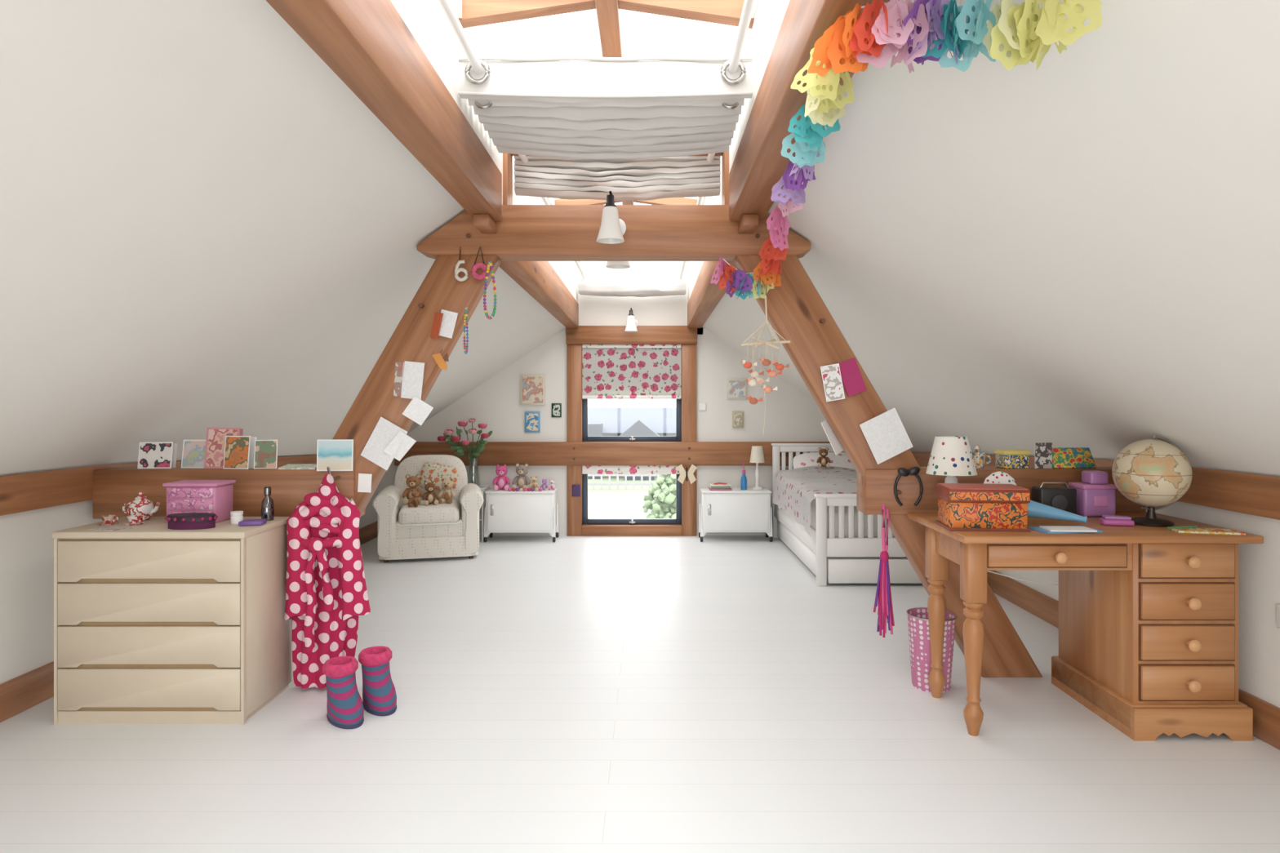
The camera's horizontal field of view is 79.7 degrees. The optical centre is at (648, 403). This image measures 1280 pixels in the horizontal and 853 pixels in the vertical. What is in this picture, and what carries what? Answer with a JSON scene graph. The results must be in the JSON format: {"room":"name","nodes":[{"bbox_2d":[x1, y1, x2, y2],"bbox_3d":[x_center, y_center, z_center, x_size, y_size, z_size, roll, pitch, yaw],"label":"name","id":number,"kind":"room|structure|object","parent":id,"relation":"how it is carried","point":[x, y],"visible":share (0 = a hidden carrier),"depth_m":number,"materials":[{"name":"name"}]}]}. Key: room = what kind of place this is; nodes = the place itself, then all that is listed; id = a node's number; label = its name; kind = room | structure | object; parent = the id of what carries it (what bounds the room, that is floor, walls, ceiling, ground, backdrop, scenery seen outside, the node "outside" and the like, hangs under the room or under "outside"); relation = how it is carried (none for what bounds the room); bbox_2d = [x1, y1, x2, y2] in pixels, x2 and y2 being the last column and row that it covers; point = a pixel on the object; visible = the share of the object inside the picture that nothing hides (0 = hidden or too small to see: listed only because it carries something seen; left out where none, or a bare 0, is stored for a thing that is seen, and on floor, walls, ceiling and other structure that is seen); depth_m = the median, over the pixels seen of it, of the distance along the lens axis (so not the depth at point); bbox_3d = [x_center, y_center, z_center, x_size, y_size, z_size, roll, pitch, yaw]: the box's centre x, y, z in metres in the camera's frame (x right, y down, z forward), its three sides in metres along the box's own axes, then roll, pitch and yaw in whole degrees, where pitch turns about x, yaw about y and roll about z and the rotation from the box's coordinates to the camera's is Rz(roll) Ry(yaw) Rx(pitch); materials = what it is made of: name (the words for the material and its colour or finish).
{"room":"attic child's bedroom","nodes":[
{"label":"attic child's bedroom","id":0,"kind":"room"},
{"bbox_2d":[0,486,377,684],"bbox_3d":[-2.660,0.780,2.385,0.120,0.980,9.970,0,0,0],"label":"wall","id":1,"kind":"structure","parent":0,"point":[26,541],"depth_m":3.22,"materials":[{"name":"paint"}]},
{"bbox_2d":[0,455,316,515],"bbox_3d":[-2.583,0.458,2.385,0.035,0.335,9.970,0,0,0],"label":"trim","id":2,"kind":"structure","parent":1,"relation":"attached to","point":[19,493],"depth_m":3.29,"materials":[{"name":"brown wood"}]},
{"bbox_2d":[0,520,377,722],"bbox_3d":[-2.587,1.198,2.385,0.025,0.145,9.970,0,0,0],"label":"baseboard","id":3,"kind":"structure","parent":1,"relation":"attached to","point":[21,693],"depth_m":3.20,"materials":[{"name":"brown wood"}]},
{"bbox_2d":[377,261,829,535],"bbox_3d":[-0.135,-0.155,7.445,5.170,2.950,0.150,0,0,0],"label":"wall","id":4,"kind":"structure","parent":0,"point":[791,415],"depth_m":7.37,"materials":[{"name":"paint"}]},
{"bbox_2d":[524,411,540,432],"bbox_3d":[-1.117,0.180,7.358,0.145,0.200,0.022,0,0,0],"label":"print","id":5,"kind":"object","parent":4,"relation":"attached to","point":[532,419],"visible":1,"depth_m":7.35},
{"bbox_2d":[520,374,545,404],"bbox_3d":[-1.113,-0.127,7.353,0.235,0.286,0.032,0,0,0],"label":"print","id":6,"kind":"object","parent":4,"relation":"attached to","point":[532,386],"visible":1,"depth_m":7.34,"materials":[{"name":"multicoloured paper"}]},
{"bbox_2d":[394,440,830,466],"bbox_3d":[-0.130,0.483,7.400,4.600,0.226,0.180,0,0,0],"label":"wooden beam","id":7,"kind":"structure","parent":4,"relation":"attached to","point":[676,453],"depth_m":7.32,"materials":[{"name":"brown wood"}]},
{"bbox_2d":[582,466,679,474],"bbox_3d":[-0.165,0.634,7.351,0.950,0.088,0.034,0,0,0],"label":"blind","id":8,"kind":"object","parent":4,"relation":"attached to","point":[585,469],"visible":1,"depth_m":7.34,"materials":[{"name":"fabric"}]},
{"bbox_2d":[565,325,697,536],"bbox_3d":[-0.165,0.265,7.400,1.250,2.010,0.180,0,0,0],"label":"window frame","id":9,"kind":"structure","parent":4,"relation":"attached to","point":[683,335],"depth_m":7.33,"materials":[{"name":"brown wood"}]},
{"bbox_2d":[624,307,638,332],"bbox_3d":[-0.166,-0.780,7.204,0.127,0.221,0.212,0,0,0],"label":"wall lamp","id":10,"kind":"object","parent":4,"relation":"attached to","point":[632,324],"visible":1,"depth_m":7.13,"materials":[{"name":"white metal"}]},
{"bbox_2d":[582,474,681,524],"bbox_3d":[-0.165,0.883,7.412,0.957,0.574,0.095,0,0,0],"label":"window","id":11,"kind":"structure","parent":4,"relation":"in","point":[585,520],"depth_m":7.40,"materials":[{"name":"metal"}]},
{"bbox_2d":[582,398,681,441],"bbox_3d":[-0.165,0.120,7.412,0.957,0.500,0.095,0,0,0],"label":"window","id":12,"kind":"structure","parent":4,"relation":"in","point":[585,437],"depth_m":7.40,"materials":[{"name":"metal"}]},
{"bbox_2d":[582,344,681,399],"bbox_3d":[-0.165,-0.303,7.353,0.950,0.522,0.035,0,0,0],"label":"blind","id":13,"kind":"object","parent":4,"relation":"attached to","point":[609,371],"visible":1,"depth_m":7.36,"materials":[{"name":"fabric"}]},
{"bbox_2d":[675,464,697,484],"bbox_3d":[0.360,0.675,7.311,0.200,0.190,0.038,0,0,0],"label":"ornament","id":14,"kind":"object","parent":4,"relation":"attached to","point":[683,473],"visible":1,"depth_m":7.30,"materials":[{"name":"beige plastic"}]},
{"bbox_2d":[727,378,746,399],"bbox_3d":[0.845,-0.138,7.358,0.190,0.195,0.022,0,0,0],"label":"print","id":15,"kind":"object","parent":4,"relation":"attached to","point":[736,388],"visible":0.98,"depth_m":7.35,"materials":[{"name":"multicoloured paper"}]},
{"bbox_2d":[732,411,743,427],"bbox_3d":[0.853,0.158,7.358,0.105,0.155,0.022,0,0,0],"label":"picture frame","id":16,"kind":"object","parent":4,"relation":"attached to","point":[737,416],"visible":1,"depth_m":7.35,"materials":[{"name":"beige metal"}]},
{"bbox_2d":[0,0,1279,477],"bbox_3d":[-0.135,-0.415,2.435,5.170,1.950,10.070,0,0,0],"label":"ceiling","id":17,"kind":"structure","parent":0,"point":[203,225],"depth_m":2.36,"materials":[{"name":"paint"}]},
{"bbox_2d":[448,0,759,262],"bbox_3d":[-0.150,-1.433,2.385,1.160,0.166,9.970,0,0,0],"label":"frame","id":18,"kind":"structure","parent":17,"relation":"attached to","point":[470,14],"depth_m":2.73,"materials":[{"name":"brown wood"}]},
{"bbox_2d":[436,0,755,200],"bbox_3d":[-0.153,-1.190,0.715,1.038,0.401,6.570,0,0,0],"label":"blind","id":19,"kind":"object","parent":18,"relation":"attached to","point":[590,127],"visible":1,"depth_m":2.88,"materials":[{"name":"grey fabric"}]},
{"bbox_2d":[540,196,703,297],"bbox_3d":[-0.155,-1.197,5.735,1.000,0.385,3.270,0,0,0],"label":"blind","id":20,"kind":"object","parent":18,"relation":"attached to","point":[636,287],"visible":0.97,"depth_m":7.10,"materials":[{"name":"grey fabric"}]},
{"bbox_2d":[710,0,1102,299],"bbox_3d":[0.480,-0.647,2.408,0.385,0.363,2.300,0,0,-4],"label":"garland","id":21,"kind":"object","parent":17,"relation":"hanging from","point":[920,30],"visible":1,"depth_m":1.55,"materials":[{"name":"multicoloured"}]},
{"bbox_2d":[0,535,1279,852],"bbox_3d":[-0.135,1.320,2.385,5.130,0.100,10.170,0,0,0],"label":"floor","id":22,"kind":"structure","parent":0,"point":[581,694],"depth_m":2.80,"materials":[{"name":"wood"}]},
{"bbox_2d":[51,516,291,724],"bbox_3d":[-1.977,0.889,3.235,0.762,0.762,0.418,0,0,0],"label":"dresser","id":23,"kind":"object","parent":22,"relation":"on","point":[154,623],"visible":0.92,"depth_m":3.03,"materials":[{"name":"beige paint"}]},
{"bbox_2d":[122,492,159,520],"bbox_3d":[-2.210,0.447,3.340,0.134,0.122,0.100,0,0,35],"label":"teapot","id":24,"kind":"object","parent":23,"relation":"on","point":[142,506],"visible":0.94,"depth_m":3.32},
{"bbox_2d":[164,512,217,529],"bbox_3d":[-1.865,0.480,3.130,0.204,0.054,0.124,0,0,0],"label":"trinket box","id":25,"kind":"object","parent":23,"relation":"on","point":[185,521],"visible":1,"depth_m":3.09,"materials":[{"name":"fabric"}]},
{"bbox_2d":[162,480,235,523],"bbox_3d":[-1.935,0.422,3.304,0.230,0.170,0.161,0,0,0],"label":"box","id":26,"kind":"object","parent":23,"relation":"on","point":[212,496],"visible":0.72,"depth_m":3.24,"materials":[{"name":"wood"}]},
{"bbox_2d":[238,519,266,526],"bbox_3d":[-1.655,0.498,3.205,0.090,0.018,0.070,0,0,-10],"label":"notebook","id":27,"kind":"object","parent":23,"relation":"on","point":[246,522],"visible":1,"depth_m":3.18,"materials":[{"name":"purple paper"}]},
{"bbox_2d":[261,486,274,520],"bbox_3d":[-1.655,0.434,3.330,0.052,0.146,0.052,0,0,0],"label":"water bottle","id":28,"kind":"object","parent":23,"relation":"on","point":[267,505],"visible":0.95,"depth_m":3.31,"materials":[{"name":"silver glass"}]},
{"bbox_2d":[322,656,364,729],"bbox_3d":[-1.219,1.160,3.091,0.245,0.220,0.136,0,0,44],"label":"boot","id":29,"kind":"object","parent":22,"relation":"on","point":[345,709],"visible":1,"depth_m":3.06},
{"bbox_2d":[358,646,396,716],"bbox_3d":[-1.126,1.160,3.219,0.135,0.220,0.245,0,0,-41],"label":"boot","id":30,"kind":"object","parent":22,"relation":"on","point":[379,692],"visible":1,"depth_m":3.19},
{"bbox_2d":[372,454,484,562],"bbox_3d":[-1.855,0.865,6.519,0.861,0.810,0.795,0,0,-14],"label":"armchair","id":31,"kind":"object","parent":22,"relation":"on","point":[442,530],"visible":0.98,"depth_m":6.19,"materials":[{"name":"white fabric"}]},
{"bbox_2d":[402,474,422,504],"bbox_3d":[-1.969,0.716,6.392,0.167,0.244,0.160,0,0,0],"label":"teddy bear","id":32,"kind":"object","parent":31,"relation":"on","point":[412,482],"visible":0.8,"depth_m":6.39},
{"bbox_2d":[422,480,439,505],"bbox_3d":[-1.806,0.742,6.342,0.133,0.191,0.119,0,0,-25],"label":"teddy bear","id":33,"kind":"object","parent":31,"relation":"on","point":[429,496],"visible":1,"depth_m":6.33},
{"bbox_2d":[418,462,458,492],"bbox_3d":[-1.821,0.646,6.646,0.340,0.272,0.124,0,0,-14],"label":"cushion","id":34,"kind":"object","parent":31,"relation":"on","point":[430,472],"visible":0.75,"depth_m":6.61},
{"bbox_2d":[437,477,455,503],"bbox_3d":[-1.702,0.734,6.459,0.145,0.209,0.130,0,0,0],"label":"teddy bear","id":35,"kind":"object","parent":31,"relation":"on","point":[447,494],"visible":1,"depth_m":6.45},
{"bbox_2d":[478,485,489,542],"bbox_3d":[-1.627,1.024,7.150,0.234,0.491,0.268,0,0,0],"label":"side table","id":36,"kind":"object","parent":22,"relation":"on","point":[482,489],"visible":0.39,"depth_m":7.03,"materials":[{"name":"wood"}]},
{"bbox_2d":[437,417,492,484],"bbox_3d":[-1.715,0.469,7.143,0.522,0.657,0.193,0,0,-5],"label":"flower bouquet","id":37,"kind":"object","parent":36,"relation":"on","point":[459,449],"visible":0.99,"depth_m":7.13,"materials":[{"name":"pink"}]},
{"bbox_2d":[484,488,559,542],"bbox_3d":[-1.180,1.036,7.120,0.650,0.467,0.340,0,0,0],"label":"storage cabinet","id":38,"kind":"object","parent":22,"relation":"on","point":[505,511],"visible":1,"depth_m":6.97,"materials":[{"name":"white wood"}]},
{"bbox_2d":[492,464,510,490],"bbox_3d":[-1.364,0.683,7.096,0.161,0.240,0.153,0,0,0],"label":"teddy bear","id":39,"kind":"object","parent":38,"relation":"on","point":[501,482],"visible":1,"depth_m":7.09},
{"bbox_2d":[511,463,530,488],"bbox_3d":[-1.183,0.681,7.107,0.169,0.244,0.155,0,0,0],"label":"teddy bear","id":40,"kind":"object","parent":38,"relation":"on","point":[522,480],"visible":0.92,"depth_m":7.10},
{"bbox_2d":[93,151,1146,677],"bbox_3d":[-0.138,0.020,3.612,4.865,2.500,0.176,0,0,0],"label":"roof truss","id":41,"kind":"object","parent":22,"relation":"on","point":[796,310],"visible":0.66,"depth_m":3.55,"materials":[{"name":"brown wood"}]},
{"bbox_2d":[137,441,177,468],"bbox_3d":[-2.324,0.250,3.646,0.150,0.135,0.096,0,0,-5],"label":"greeting card","id":42,"kind":"object","parent":41,"relation":"on","point":[151,455],"visible":0.93,"depth_m":3.61,"materials":[{"name":"white paper"}]},
{"bbox_2d":[181,440,205,468],"bbox_3d":[-2.144,0.244,3.656,0.131,0.143,0.084,0,0,0],"label":"greeting card","id":43,"kind":"object","parent":41,"relation":"on","point":[193,451],"visible":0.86,"depth_m":3.63,"materials":[{"name":"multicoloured paper"}]},
{"bbox_2d":[204,426,243,468],"bbox_3d":[-2.012,0.215,3.645,0.150,0.202,0.094,0,0,-3],"label":"greeting card","id":44,"kind":"object","parent":41,"relation":"on","point":[215,436],"visible":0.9,"depth_m":3.61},
{"bbox_2d":[222,435,257,469],"bbox_3d":[-1.924,0.233,3.606,0.131,0.161,0.087,0,0,0],"label":"greeting card","id":45,"kind":"object","parent":41,"relation":"on","point":[239,451],"visible":0.93,"depth_m":3.58,"materials":[{"name":"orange paper"}]},
{"bbox_2d":[253,440,277,468],"bbox_3d":[-1.810,0.246,3.649,0.100,0.146,0.104,0,0,-12],"label":"greeting card","id":46,"kind":"object","parent":41,"relation":"on","point":[265,455],"visible":0.93,"depth_m":3.61,"materials":[{"name":"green paper"}]},
{"bbox_2d":[278,463,316,469],"bbox_3d":[-1.635,0.301,3.610,0.170,0.022,0.101,0,0,0],"label":"print","id":47,"kind":"object","parent":41,"relation":"attached to","point":[290,466],"visible":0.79,"depth_m":3.60},
{"bbox_2d":[284,466,370,688],"bbox_3d":[-1.405,0.766,3.412,0.376,0.968,0.267,0,0,0],"label":"gown","id":48,"kind":"object","parent":41,"relation":"hanging from","point":[326,594],"visible":0.98,"depth_m":3.34,"materials":[{"name":"fabric"}]},
{"bbox_2d":[316,439,353,471],"bbox_3d":[-1.445,0.240,3.534,0.165,0.145,0.011,0,0,-2],"label":"postcard","id":49,"kind":"object","parent":41,"relation":"attached to","point":[336,454],"visible":1,"depth_m":3.53,"materials":[{"name":"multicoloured paper"}]},
{"bbox_2d":[357,473,372,493],"bbox_3d":[-1.300,0.365,3.510,0.064,0.088,0.003,0,0,0],"label":"tag","id":50,"kind":"object","parent":41,"relation":"attached to","point":[364,479],"visible":1,"depth_m":3.51,"materials":[{"name":"white paper"}]},
{"bbox_2d":[266,0,502,233],"bbox_3d":[-0.733,-0.915,0.475,0.125,0.270,6.150,0,0,0],"label":"ceiling beam","id":51,"kind":"structure","parent":41,"relation":"attached to","point":[367,44],"depth_m":2.15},
{"bbox_2d":[360,417,407,470],"bbox_3d":[-1.215,0.185,3.520,0.225,0.246,0.022,0,0,11],"label":"letter","id":52,"kind":"object","parent":41,"relation":"attached to","point":[384,431],"visible":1,"depth_m":3.52,"materials":[{"name":"white paper"}]},
{"bbox_2d":[393,361,404,396],"bbox_3d":[-1.155,-0.110,3.540,0.060,0.163,0.010,0,0,30],"label":"greeting card","id":53,"kind":"object","parent":41,"relation":"attached to","point":[399,366],"visible":1,"depth_m":3.54,"materials":[{"name":"white paper"}]},
{"bbox_2d":[382,431,416,461],"bbox_3d":[-1.140,0.195,3.510,0.138,0.143,0.048,0,0,0],"label":"letter","id":54,"kind":"object","parent":41,"relation":"attached to","point":[407,442],"visible":1,"depth_m":3.51,"materials":[{"name":"white paper"}]},
{"bbox_2d":[400,360,424,399],"bbox_3d":[-1.085,-0.105,3.525,0.117,0.179,0.008,0,0,12],"label":"letter","id":55,"kind":"object","parent":41,"relation":"attached to","point":[413,371],"visible":1,"depth_m":3.52,"materials":[{"name":"white paper"}]},
{"bbox_2d":[402,395,433,425],"bbox_3d":[-1.060,0.035,3.520,0.137,0.137,0.027,0,0,-24],"label":"letter","id":56,"kind":"object","parent":41,"relation":"attached to","point":[417,410],"visible":1,"depth_m":3.52,"materials":[{"name":"white paper"}]},
{"bbox_2d":[430,311,443,338],"bbox_3d":[-0.985,-0.360,3.540,0.089,0.130,0.018,0,0,36],"label":"greeting card","id":57,"kind":"object","parent":41,"relation":"attached to","point":[437,318],"visible":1,"depth_m":3.53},
{"bbox_2d":[431,350,448,370],"bbox_3d":[-0.953,-0.201,3.530,0.075,0.101,0.060,0,0,0],"label":"butterfly","id":58,"kind":"object","parent":41,"relation":"attached to","point":[440,360],"visible":1,"depth_m":3.50,"materials":[{"name":"paper"}]},
{"bbox_2d":[438,309,457,338],"bbox_3d":[-0.930,-0.365,3.530,0.111,0.136,0.012,0,0,15],"label":"greeting card","id":59,"kind":"object","parent":41,"relation":"attached to","point":[449,318],"visible":1,"depth_m":3.52,"materials":[{"name":"white paper"}]},
{"bbox_2d":[454,246,468,281],"bbox_3d":[-0.860,-0.639,3.522,0.066,0.162,0.021,0,0,0],"label":"hanging ornament","id":60,"kind":"object","parent":41,"relation":"hanging from","point":[457,269],"visible":1,"depth_m":3.51,"materials":[{"name":"white plastic"}]},
{"bbox_2d":[471,246,487,279],"bbox_3d":[-0.775,-0.644,3.515,0.080,0.158,0.026,0,0,0],"label":"hanging ornament","id":61,"kind":"object","parent":41,"relation":"attached to","point":[482,265],"visible":1,"depth_m":3.51,"materials":[{"name":"pink plastic"}]},
{"bbox_2d":[483,261,497,319],"bbox_3d":[-0.725,-0.517,3.532,0.063,0.269,0.078,0,0,0],"label":"necklace","id":62,"kind":"object","parent":41,"relation":"hanging from","point":[490,264],"visible":1,"depth_m":3.49,"materials":[{"name":"multicoloured plastic"}]},
{"bbox_2d":[498,261,578,328],"bbox_3d":[-0.730,-0.833,5.495,0.120,0.235,3.630,0,0,0],"label":"ceiling beam","id":63,"kind":"structure","parent":41,"relation":"attached to","point":[539,279],"depth_m":5.18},
{"bbox_2d":[596,191,626,244],"bbox_3d":[-0.169,-0.825,3.424,0.127,0.221,0.212,0,0,0],"label":"wall lamp","id":64,"kind":"object","parent":41,"relation":"attached to","point":[612,229],"visible":1,"depth_m":3.35,"materials":[{"name":"white metal"}]},
{"bbox_2d":[605,261,630,268],"bbox_3d":[-0.153,-0.795,3.806,0.127,0.221,0.212,0,0,0],"label":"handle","id":65,"kind":"object","parent":41,"relation":"attached to","point":[611,264],"visible":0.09,"depth_m":3.83,"materials":[{"name":"white metal"}]},
{"bbox_2d":[687,261,737,328],"bbox_3d":[0.432,-0.833,5.495,0.135,0.235,3.630,0,0,0],"label":"ceiling beam","id":66,"kind":"structure","parent":41,"relation":"attached to","point":[705,295],"depth_m":5.49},
{"bbox_2d":[740,278,790,435],"bbox_3d":[0.521,-0.282,3.419,0.173,0.843,0.159,0,0,-41],"label":"mobile","id":67,"kind":"object","parent":41,"relation":"hanging from","point":[780,366],"visible":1,"depth_m":3.41,"materials":[{"name":"fabric"}]},
{"bbox_2d":[728,0,899,233],"bbox_3d":[0.443,-0.915,0.475,0.155,0.270,6.150,0,0,0],"label":"ceiling beam","id":68,"kind":"structure","parent":41,"relation":"attached to","point":[758,164],"depth_m":2.34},
{"bbox_2d":[821,420,843,454],"bbox_3d":[0.885,0.160,3.700,0.123,0.178,0.048,0,0,0],"label":"letter","id":69,"kind":"object","parent":41,"relation":"attached to","point":[837,448],"visible":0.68,"depth_m":3.69,"materials":[{"name":"white paper"}]},
{"bbox_2d":[820,363,844,401],"bbox_3d":[0.845,-0.095,3.530,0.112,0.177,0.009,0,0,10],"label":"print","id":70,"kind":"object","parent":41,"relation":"attached to","point":[831,374],"visible":1,"depth_m":3.53,"materials":[{"name":"white paper"}]},
{"bbox_2d":[839,357,866,396],"bbox_3d":[0.935,-0.120,3.540,0.143,0.182,0.013,0,0,-11],"label":"greeting card","id":71,"kind":"object","parent":41,"relation":"attached to","point":[852,380],"visible":1,"depth_m":3.54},
{"bbox_2d":[873,503,894,637],"bbox_3d":[1.079,0.767,3.522,0.098,0.605,0.057,0,0,0],"label":"scarf","id":72,"kind":"object","parent":41,"relation":"hanging from","point":[883,594],"visible":1,"depth_m":3.51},
{"bbox_2d":[859,407,912,464],"bbox_3d":[1.090,0.150,3.525,0.256,0.261,0.017,0,0,-9],"label":"letter","id":73,"kind":"object","parent":41,"relation":"attached to","point":[886,435],"visible":1,"depth_m":3.52,"materials":[{"name":"white paper"}]},
{"bbox_2d":[893,466,923,506],"bbox_3d":[1.190,0.382,3.514,0.134,0.183,0.027,0,0,0],"label":"hairband","id":74,"kind":"object","parent":41,"relation":"attached to","point":[904,472],"visible":1,"depth_m":3.51,"materials":[{"name":"black plastic"}]},
{"bbox_2d":[971,445,991,468],"bbox_3d":[1.554,0.252,3.605,0.092,0.105,0.072,0,0,31],"label":"mug","id":75,"kind":"object","parent":41,"relation":"on","point":[979,457],"visible":0.93,"depth_m":3.58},
{"bbox_2d":[994,448,1030,468],"bbox_3d":[1.708,0.262,3.610,0.125,0.085,0.110,0,0,0],"label":"tin","id":76,"kind":"object","parent":41,"relation":"on","point":[1004,458],"visible":1,"depth_m":3.56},
{"bbox_2d":[1034,442,1052,468],"bbox_3d":[1.837,0.244,3.598,0.085,0.120,0.041,0,0,-8],"label":"greeting card","id":77,"kind":"object","parent":41,"relation":"on","point":[1042,451],"visible":1,"depth_m":3.58,"materials":[{"name":"white paper"}]},
{"bbox_2d":[1052,447,1096,468],"bbox_3d":[1.990,0.258,3.616,0.200,0.095,0.071,0,0,0],"label":"picture book","id":78,"kind":"object","parent":41,"relation":"on","point":[1062,457],"visible":0.8,"depth_m":3.61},
{"bbox_2d":[698,488,773,542],"bbox_3d":[0.800,1.036,7.130,0.660,0.467,0.320,0,0,0],"label":"storage cabinet","id":79,"kind":"object","parent":22,"relation":"on","point":[736,509],"visible":1,"depth_m":6.99,"materials":[{"name":"white wood"}]},
{"bbox_2d":[749,445,764,489],"bbox_3d":[1.010,0.601,7.160,0.140,0.402,0.140,0,0,0],"label":"bedside lamp","id":80,"kind":"object","parent":79,"relation":"on","point":[757,456],"visible":1,"depth_m":7.12,"materials":[{"name":"fabric"}]},
{"bbox_2d":[770,443,921,586],"bbox_3d":[1.680,0.825,6.309,1.040,0.890,1.982,0,0,0],"label":"bed","id":81,"kind":"object","parent":22,"relation":"on","point":[843,544],"visible":0.36,"depth_m":5.34,"materials":[{"name":"white paint"}]},
{"bbox_2d":[772,466,856,535],"bbox_3d":[1.653,0.755,6.205,1.064,0.369,1.600,0,0,0],"label":"duvet","id":82,"kind":"object","parent":81,"relation":"on","point":[794,490],"visible":0.6,"depth_m":6.10,"materials":[{"name":"fabric"}]},
{"bbox_2d":[816,447,830,467],"bbox_3d":[1.556,0.483,6.835,0.120,0.174,0.113,0,0,0],"label":"teddy bear","id":83,"kind":"object","parent":82,"relation":"on","point":[823,460],"visible":1,"depth_m":6.83},
{"bbox_2d":[906,607,956,693],"bbox_3d":[1.265,1.107,3.440,0.216,0.327,0.216,0,0,0],"label":"waste bin","id":84,"kind":"object","parent":22,"relation":"on","point":[917,617],"visible":0.71,"depth_m":3.38,"materials":[{"name":"metal"}]},
{"bbox_2d":[906,511,1263,741],"bbox_3d":[1.735,0.882,3.180,1.120,0.775,0.640,0,0,0],"label":"desk","id":85,"kind":"object","parent":22,"relation":"on","point":[1148,615],"visible":1,"depth_m":2.91,"materials":[{"name":"brown wood"}]},
{"bbox_2d":[925,435,977,483],"bbox_3d":[1.320,0.320,3.350,0.210,0.349,0.210,0,0,0],"label":"table lamp","id":86,"kind":"object","parent":85,"relation":"on","point":[951,456],"visible":0.7,"depth_m":3.28,"materials":[{"name":"fabric"}]},
{"bbox_2d":[935,483,1031,532],"bbox_3d":[1.325,0.412,3.060,0.304,0.164,0.196,0,0,6],"label":"storage box","id":87,"kind":"object","parent":85,"relation":"on","point":[961,506],"visible":1,"depth_m":2.97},
{"bbox_2d":[983,471,1016,485],"bbox_3d":[1.490,0.392,3.260,0.168,0.204,0.063,0,0,0],"label":"pouch","id":88,"kind":"object","parent":87,"relation":"on","point":[997,477],"visible":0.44,"depth_m":3.24,"materials":[{"name":"fabric"}]},
{"bbox_2d":[1031,482,1076,514],"bbox_3d":[1.780,0.420,3.371,0.160,0.148,0.098,0,0,0],"label":"radio","id":89,"kind":"object","parent":85,"relation":"on","point":[1064,498],"visible":0.73,"depth_m":3.33,"materials":[{"name":"black plastic"}]},
{"bbox_2d":[1027,500,1087,524],"bbox_3d":[1.637,0.436,3.124,0.253,0.093,0.076,0,0,14],"label":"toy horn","id":90,"kind":"object","parent":85,"relation":"on","point":[1035,509],"visible":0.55,"depth_m":3.10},
{"bbox_2d":[1027,525,1102,533],"bbox_3d":[1.617,0.488,2.967,0.230,0.012,0.146,0,0,-8],"label":"magazine","id":91,"kind":"object","parent":85,"relation":"on","point":[1045,529],"visible":0.96,"depth_m":2.93,"materials":[{"name":"white paper"}]},
{"bbox_2d":[1068,470,1117,516],"bbox_3d":[1.960,0.397,3.390,0.150,0.194,0.130,0,0,0],"label":"storage box","id":92,"kind":"object","parent":85,"relation":"on","point":[1095,497],"visible":0.91,"depth_m":3.33,"materials":[{"name":"purple plastic"}]},
{"bbox_2d":[1098,515,1134,526],"bbox_3d":[1.897,0.476,3.115,0.115,0.036,0.070,0,0,15],"label":"pencil case","id":93,"kind":"object","parent":85,"relation":"on","point":[1106,520],"visible":1,"depth_m":3.09,"materials":[{"name":"plastic"}]},
{"bbox_2d":[1111,435,1192,527],"bbox_3d":[2.062,0.313,3.140,0.292,0.361,0.277,0,0,0],"label":"globe","id":94,"kind":"object","parent":85,"relation":"on","point":[1152,473],"visible":1,"depth_m":3.06,"materials":[{"name":"plastic"}]},
{"bbox_2d":[1169,528,1245,535],"bbox_3d":[2.140,0.491,2.950,0.220,0.008,0.100,0,0,14],"label":"magazine","id":95,"kind":"object","parent":85,"relation":"on","point":[1197,531],"visible":0.93,"depth_m":2.92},
{"bbox_2d":[995,501,1279,708],"bbox_3d":[2.390,0.770,2.385,0.120,1.000,9.970,0,0,0],"label":"wall","id":96,"kind":"structure","parent":0,"point":[1259,564],"depth_m":2.95,"materials":[{"name":"paint"}]},
{"bbox_2d":[911,452,1279,519],"bbox_3d":[2.312,0.443,2.385,0.035,0.345,9.970,0,0,0],"label":"wooden beam","id":97,"kind":"structure","parent":96,"relation":"attached to","point":[1255,495],"depth_m":3.03,"materials":[{"name":"brown wood"}]},
{"bbox_2d":[986,570,1279,750],"bbox_3d":[2.317,1.198,2.385,0.025,0.145,9.970,0,0,0],"label":"baseboard","id":98,"kind":"structure","parent":96,"relation":"attached to","point":[1266,716],"depth_m":4.40,"materials":[{"name":"brown wood"}]},
{"label":"outside","id":99,"kind":"structure","parent":0,"visible":0},
{"bbox_2d":[587,475,659,518],"bbox_3d":[0.000,4.370,49.500,120.000,0.200,81.000,0,0,0],"label":"ground","id":100,"kind":"structure","parent":99,"point":[597,490],"depth_m":37.34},
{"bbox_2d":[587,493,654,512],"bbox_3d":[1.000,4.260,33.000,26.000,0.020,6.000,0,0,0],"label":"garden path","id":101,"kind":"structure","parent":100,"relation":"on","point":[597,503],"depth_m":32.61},
{"bbox_2d":[587,474,659,489],"bbox_3d":[0.000,3.820,38.050,24.000,0.900,0.100,0,0,0],"label":"fence","id":102,"kind":"object","parent":100,"relation":"on","point":[617,484],"visible":0.06,"depth_m":38.00,"materials":[{"name":"paint"}]},
{"bbox_2d":[587,407,675,479],"bbox_3d":[0.000,2.270,47.450,29.000,4.000,10.500,0,0,0],"label":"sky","id":103,"kind":"structure","parent":100,"relation":"on","point":[602,421],"depth_m":45.95,"materials":[{"name":"stone"}]},
{"bbox_2d":[642,474,675,518],"bbox_3d":[0.683,3.068,23.962,1.866,2.648,2.007,0,0,0],"label":"bush","id":104,"kind":"object","parent":100,"relation":"on","point":[663,505],"visible":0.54,"depth_m":23.63,"materials":[{"name":"green plant"}]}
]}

